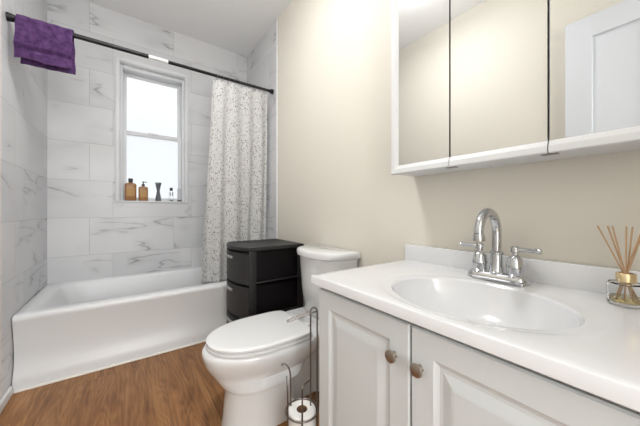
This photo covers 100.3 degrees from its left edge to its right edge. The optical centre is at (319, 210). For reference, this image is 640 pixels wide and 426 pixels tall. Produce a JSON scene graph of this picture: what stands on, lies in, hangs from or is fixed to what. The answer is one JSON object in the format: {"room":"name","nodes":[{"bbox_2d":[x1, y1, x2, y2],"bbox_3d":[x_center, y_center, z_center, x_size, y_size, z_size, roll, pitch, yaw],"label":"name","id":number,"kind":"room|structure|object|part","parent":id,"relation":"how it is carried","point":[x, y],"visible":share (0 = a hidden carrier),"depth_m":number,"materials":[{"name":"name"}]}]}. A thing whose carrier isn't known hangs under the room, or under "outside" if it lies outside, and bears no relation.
{"room":"bathroom","nodes":[
{"label":"bathroom","id":0,"kind":"room"},
{"bbox_2d":[0,0,46,399],"bbox_3d":[-0.737,-0.377,0.072,0.121,2.670,4.780,0,0,-36],"label":"wall","id":1,"kind":"structure","parent":0,"point":[23,87],"depth_m":1.50,"materials":[{"name":"white tile"}]},
{"bbox_2d":[0,386,12,413],"bbox_3d":[-0.887,0.935,0.392,0.013,0.045,2.475,0,0,-36],"label":"baseboard","id":2,"kind":"structure","parent":1,"relation":"attached to","point":[9,392],"depth_m":1.32,"materials":[{"name":"white paint"}]},
{"bbox_2d":[6,12,273,93],"bbox_3d":[-1.011,-1.039,1.898,1.591,0.146,0.044,0,0,-43],"label":"shower rod","id":3,"kind":"object","parent":1,"relation":"attached to","point":[10,17],"visible":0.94,"depth_m":1.76,"materials":[{"name":"black metal"}]},
{"bbox_2d":[13,14,75,74],"bbox_3d":[-1.486,-0.903,1.452,0.235,0.255,0.073,0,0,-44],"label":"towel","id":4,"kind":"object","parent":3,"relation":"hanging from","point":[38,43],"visible":1,"depth_m":1.43,"materials":[{"name":"purple fabric"}]},
{"bbox_3d":[-0.598,-1.069,2.286,0.003,0.043,0.043,0,0,-36],"label":"curtain ring","id":5,"kind":"object","parent":3,"relation":"hanging from","visible":0},
{"bbox_2d":[201,78,266,284],"bbox_3d":[-0.701,-0.236,2.252,0.550,1.658,0.151,0,0,-36],"label":"shower curtain","id":6,"kind":"object","parent":5,"relation":"hanging from","point":[235,210],"visible":0.86,"depth_m":2.21,"materials":[{"name":"white fabric"}]},
{"bbox_2d":[47,0,246,283],"bbox_3d":[-1.500,-0.377,2.580,1.823,2.670,0.180,0,0,-36],"label":"wall","id":7,"kind":"structure","parent":0,"point":[91,235],"depth_m":2.26,"materials":[{"name":"tile"}]},
{"bbox_2d":[115,56,188,202],"bbox_3d":[-1.570,-0.701,2.519,0.570,1.246,0.187,0,0,-36],"label":"window","id":8,"kind":"structure","parent":7,"relation":"in","point":[152,102],"depth_m":2.52,"materials":[{"name":"white plastic"}]},
{"bbox_2d":[125,178,135,200],"bbox_3d":[-1.674,-0.190,2.360,0.085,0.195,0.051,0,0,-36],"label":"shampoo bottle","id":9,"kind":"object","parent":8,"relation":"on","point":[130,188],"visible":0.99,"depth_m":2.34,"materials":[{"name":"brown plastic"}]},
{"bbox_2d":[138,181,147,200],"bbox_3d":[-1.599,-0.179,2.415,0.072,0.174,0.046,0,0,-36],"label":"soap bottle","id":10,"kind":"object","parent":8,"relation":"on","point":[142,191],"visible":1,"depth_m":2.40,"materials":[{"name":"brown plastic"}]},
{"bbox_3d":[-1.601,-0.981,2.563,0.472,0.569,0.030,0,0,-36],"label":"sash","id":11,"kind":"part","parent":8,"relation":"part of","materials":[{"name":"white plastic"}]},
{"bbox_3d":[-1.601,-0.974,2.563,0.428,0.532,0.004,0,0,-36],"label":"pane","id":12,"kind":"part","parent":8,"relation":"part of","materials":[{"name":"clear glass"}]},
{"bbox_3d":[-1.579,-0.412,2.533,0.476,0.640,0.040,0,0,-36],"label":"sash","id":13,"kind":"part","parent":8,"relation":"part of","materials":[{"name":"white plastic"}]},
{"bbox_3d":[-1.581,-0.409,2.535,0.432,0.598,0.004,0,0,-36],"label":"pane","id":14,"kind":"part","parent":8,"relation":"part of","materials":[{"name":"clear glass"}]},
{"bbox_2d":[155,182,160,200],"bbox_3d":[-1.505,-0.177,2.485,0.051,0.171,0.051,0,0,-36],"label":"bottle","id":15,"kind":"object","parent":8,"relation":"on","point":[158,185],"visible":0.97,"depth_m":2.47,"materials":[{"name":"grey plastic"}]},
{"bbox_2d":[169,188,172,200],"bbox_3d":[-1.419,-0.157,2.547,0.038,0.129,0.039,0,0,-36],"label":"spray bottle","id":16,"kind":"object","parent":8,"relation":"on","point":[171,189],"visible":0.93,"depth_m":2.53,"materials":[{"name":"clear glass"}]},
{"bbox_2d":[177,189,181,201],"bbox_3d":[-1.363,-0.154,2.588,0.036,0.125,0.036,0,0,-36],"label":"tube","id":17,"kind":"object","parent":8,"relation":"on","point":[178,190],"visible":0.97,"depth_m":2.58,"materials":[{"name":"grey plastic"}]},
{"bbox_2d":[0,342,318,425],"bbox_3d":[-0.106,0.998,0.651,1.983,0.080,4.980,0,0,-36],"label":"floor","id":18,"kind":"structure","parent":0,"point":[172,388],"depth_m":1.36,"materials":[{"name":"brown wood"}]},
{"bbox_2d":[12,266,226,392],"bbox_3d":[-1.216,0.757,2.182,1.569,0.402,0.792,0,0,-36],"label":"bathtub","id":19,"kind":"object","parent":18,"relation":"on","point":[68,328],"visible":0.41,"depth_m":1.72,"materials":[{"name":"white ceramic"}]},
{"bbox_2d":[14,340,205,393],"bbox_3d":[-0.979,0.953,1.859,1.555,0.010,0.020,0,0,-36],"label":"trim","id":20,"kind":"structure","parent":19,"relation":"attached to","point":[199,342],"depth_m":1.61,"materials":[{"name":"white plastic"}]},
{"bbox_2d":[226,239,303,322],"bbox_3d":[-0.440,0.597,1.974,0.480,0.722,0.444,0,0,-36],"label":"storage drawers","id":21,"kind":"object","parent":18,"relation":"on","point":[264,275],"visible":0.68,"depth_m":1.80,"materials":[{"name":"black plastic"}]},
{"bbox_3d":[-0.590,0.815,1.866,0.085,0.206,0.428,0,0,-36],"label":"drawer","id":22,"kind":"part","parent":21,"relation":"part of","materials":[{"name":"black plastic"}]},
{"bbox_3d":[-0.590,0.376,1.866,0.085,0.206,0.428,0,0,-36],"label":"drawer","id":23,"kind":"part","parent":21,"relation":"part of","materials":[{"name":"black plastic"}]},
{"bbox_3d":[-0.590,0.596,1.866,0.085,0.206,0.428,0,0,-36],"label":"drawer","id":24,"kind":"part","parent":21,"relation":"part of","materials":[{"name":"black plastic"}]},
{"bbox_3d":[-0.436,0.249,1.978,0.469,0.026,0.444,0,0,-36],"label":"panel","id":25,"kind":"part","parent":21,"relation":"part of","materials":[{"name":"black plastic"}]},
{"bbox_3d":[-0.412,0.594,1.994,0.404,0.669,0.436,0,0,-36],"label":"frame","id":26,"kind":"part","parent":21,"relation":"part of","materials":[{"name":"black plastic"}]},
{"bbox_3d":[-0.296,0.594,1.835,0.331,0.668,0.003,0,0,-36],"label":"panel","id":27,"kind":"part","parent":21,"relation":"part of","materials":[{"name":"black plastic"}]},
{"bbox_2d":[202,244,360,425],"bbox_3d":[-0.212,0.591,1.440,0.807,0.734,0.457,0,0,-36],"label":"toilet","id":28,"kind":"object","parent":18,"relation":"on","point":[245,356],"visible":0.83,"depth_m":1.22,"materials":[{"name":"white ceramic"}]},
{"bbox_3d":[-0.310,0.592,1.318,0.469,0.017,0.364,0,0,-36],"label":"lid","id":29,"kind":"part","parent":28,"relation":"part of","materials":[{"name":"white plastic"}]},
{"bbox_3d":[-0.309,0.610,1.319,0.475,0.016,0.366,0,0,-36],"label":"seat","id":30,"kind":"part","parent":28,"relation":"part of","materials":[{"name":"white plastic"}]},
{"bbox_3d":[-0.271,0.788,1.346,0.602,0.339,0.374,0,0,-36],"label":"bowl","id":31,"kind":"part","parent":28,"relation":"part of","materials":[{"name":"white ceramic"}]},
{"bbox_3d":[0.016,0.450,1.622,0.210,0.357,0.392,0,0,-36],"label":"tank","id":32,"kind":"part","parent":28,"relation":"part of","materials":[{"name":"white ceramic"}]},
{"bbox_3d":[0.011,0.251,1.619,0.235,0.046,0.430,0,0,-36],"label":"tank lid","id":33,"kind":"part","parent":28,"relation":"part of","materials":[{"name":"white ceramic"}]},
{"bbox_2d":[281,307,318,425],"bbox_3d":[-0.069,0.666,1.026,0.132,0.585,0.132,0,0,-36],"label":"toilet paper stand","id":34,"kind":"object","parent":18,"relation":"on","point":[301,422],"visible":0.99,"depth_m":1.04,"materials":[{"name":"silver metal"}]},
{"bbox_3d":[-0.070,0.404,1.028,0.119,0.033,0.017,0,0,-19],"label":"dispensing arm","id":35,"kind":"part","parent":34,"relation":"part of","materials":[{"name":"silver metal"}]},
{"bbox_3d":[-0.024,0.660,1.044,0.032,0.573,0.006,0,0,3],"label":"post","id":36,"kind":"part","parent":34,"relation":"part of","materials":[{"name":"silver metal"}]},
{"bbox_3d":[-0.069,0.906,1.026,0.107,0.074,0.107,0,0,-36],"label":"toilet roll","id":37,"kind":"object","parent":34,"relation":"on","visible":0},
{"bbox_2d":[289,400,315,425],"bbox_3d":[-0.069,0.814,1.026,0.107,0.106,0.107,0,0,-36],"label":"toilet roll","id":38,"kind":"object","parent":37,"relation":"on","point":[309,412],"visible":0.84,"depth_m":1.01,"materials":[{"name":"white paper"}]},
{"bbox_2d":[319,287,639,425],"bbox_3d":[0.428,0.610,0.785,0.554,0.697,0.777,0,0,-36],"label":"vanity cabinet","id":39,"kind":"object","parent":18,"relation":"on","point":[377,367],"visible":0.96,"depth_m":0.61,"materials":[{"name":"white wood"}]},
{"bbox_3d":[0.113,0.564,0.803,0.018,0.579,0.376,0,0,-36],"label":"door","id":40,"kind":"part","parent":39,"relation":"part of","materials":[{"name":"white wood"}]},
{"bbox_3d":[0.181,0.365,0.674,0.024,0.032,0.032,0,0,-36],"label":"knob","id":41,"kind":"part","parent":39,"relation":"part of","materials":[{"name":"silver metal"}]},
{"bbox_3d":[0.225,0.365,0.614,0.024,0.032,0.032,0,0,-36],"label":"knob","id":42,"kind":"part","parent":39,"relation":"part of","materials":[{"name":"silver metal"}]},
{"bbox_2d":[311,244,639,411],"bbox_3d":[0.428,0.261,0.786,0.555,0.210,0.802,0,0,-36],"label":"countertop","id":43,"kind":"structure","parent":39,"relation":"on","point":[563,327],"depth_m":0.70,"materials":[{"name":"white stone"}]},
{"bbox_2d":[460,208,541,285],"bbox_3d":[0.582,0.109,0.870,0.193,0.238,0.196,0,0,15],"label":"faucet","id":44,"kind":"object","parent":43,"relation":"on","point":[514,275],"visible":1,"depth_m":0.86,"materials":[{"name":"silver metal"}]},
{"bbox_3d":[0.540,0.121,0.951,0.016,0.016,0.078,0,0,-36],"label":"lever","id":45,"kind":"part","parent":44,"relation":"part of","materials":[{"name":"silver metal"}]},
{"bbox_3d":[0.556,0.160,0.929,0.050,0.100,0.050,0,0,-36],"label":"handle","id":46,"kind":"part","parent":44,"relation":"part of","materials":[{"name":"silver metal"}]},
{"bbox_3d":[0.538,0.099,0.852,0.168,0.218,0.048,0,0,-36],"label":"spout","id":47,"kind":"part","parent":44,"relation":"part of","materials":[{"name":"silver metal"}]},
{"bbox_3d":[0.587,0.216,0.887,0.060,0.024,0.182,0,0,-36],"label":"plate","id":48,"kind":"part","parent":44,"relation":"part of","materials":[{"name":"silver metal"}]},
{"bbox_3d":[0.617,0.160,0.845,0.050,0.100,0.050,0,0,-36],"label":"handle","id":49,"kind":"part","parent":44,"relation":"part of","materials":[{"name":"silver metal"}]},
{"bbox_3d":[0.633,0.121,0.823,0.016,0.016,0.078,0,0,-36],"label":"lever","id":50,"kind":"part","parent":44,"relation":"part of","materials":[{"name":"silver metal"}]},
{"bbox_2d":[597,226,639,308],"bbox_3d":[0.741,0.132,0.650,0.064,0.191,0.071,0,0,-4],"label":"reed diffuser","id":51,"kind":"object","parent":43,"relation":"on","point":[624,290],"visible":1,"depth_m":0.64,"materials":[{"name":"clear glass"}]},
{"bbox_3d":[0.338,0.564,0.492,0.018,0.579,0.384,0,0,-36],"label":"door","id":52,"kind":"part","parent":39,"relation":"part of","materials":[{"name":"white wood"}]},
{"bbox_2d":[85,0,291,56],"bbox_3d":[-0.106,-1.762,0.651,1.983,0.100,4.980,0,0,-36],"label":"ceiling","id":53,"kind":"structure","parent":0,"point":[236,26],"depth_m":2.35,"materials":[{"name":"white paint"}]},
{"bbox_2d":[247,0,639,306],"bbox_3d":[0.639,-0.377,1.066,0.129,2.670,4.780,0,0,-36],"label":"wall","id":54,"kind":"structure","parent":0,"point":[326,63],"depth_m":1.47,"materials":[{"name":"beige paint"}]},
{"bbox_2d":[391,0,639,176],"bbox_3d":[0.611,-0.628,0.869,0.161,0.947,0.820,0,0,-36],"label":"medicine cabinet","id":55,"kind":"object","parent":54,"relation":"attached to","point":[476,84],"visible":1,"depth_m":0.81,"materials":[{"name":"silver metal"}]},
{"bbox_3d":[0.390,-0.175,1.057,0.022,0.036,0.255,0,0,-36],"label":"rail","id":56,"kind":"part","parent":55,"relation":"part of","materials":[{"name":"white paint"}]},
{"bbox_2d":[399,0,449,165],"bbox_3d":[0.399,-0.629,1.042,0.005,0.875,0.218,0,0,-36],"label":"mirror","id":57,"kind":"object","parent":55,"relation":"on","point":[424,25],"depth_m":1.03,"materials":[{"name":"clear glass"}]},
{"bbox_3d":[0.545,-0.175,0.841,0.022,0.036,0.272,0,0,-36],"label":"rail","id":58,"kind":"part","parent":55,"relation":"part of","materials":[{"name":"white paint"}]},
{"bbox_2d":[451,0,547,156],"bbox_3d":[0.545,-0.629,0.841,0.005,0.875,0.269,0,0,-36],"label":"mirror","id":59,"kind":"object","parent":55,"relation":"on","point":[499,48],"depth_m":0.83,"materials":[{"name":"clear glass"}]},
{"bbox_3d":[0.711,-0.175,0.612,0.022,0.036,0.288,0,0,-36],"label":"rail","id":60,"kind":"part","parent":55,"relation":"part of","materials":[{"name":"white paint"}]},
{"bbox_2d":[550,0,639,139],"bbox_3d":[0.700,-0.629,0.626,0.005,0.875,0.250,0,0,-36],"label":"mirror","id":61,"kind":"object","parent":55,"relation":"on","point":[595,44],"depth_m":0.66,"materials":[{"name":"clear glass"}]},
{"bbox_2d":[405,244,639,293],"bbox_3d":[0.644,0.194,0.942,0.022,0.076,0.802,0,0,-36],"label":"backsplash","id":62,"kind":"structure","parent":54,"relation":"attached to","point":[591,278],"depth_m":0.84,"materials":[{"name":"white stone"}]},
{"bbox_2d":[607,279,639,308],"bbox_3d":[0.742,0.197,0.647,0.064,0.062,0.064,0,0,-36],"label":"bottle","id":63,"kind":"object","parent":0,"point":[625,293],"depth_m":0.63,"materials":[{"name":"clear glass"}]}
]}

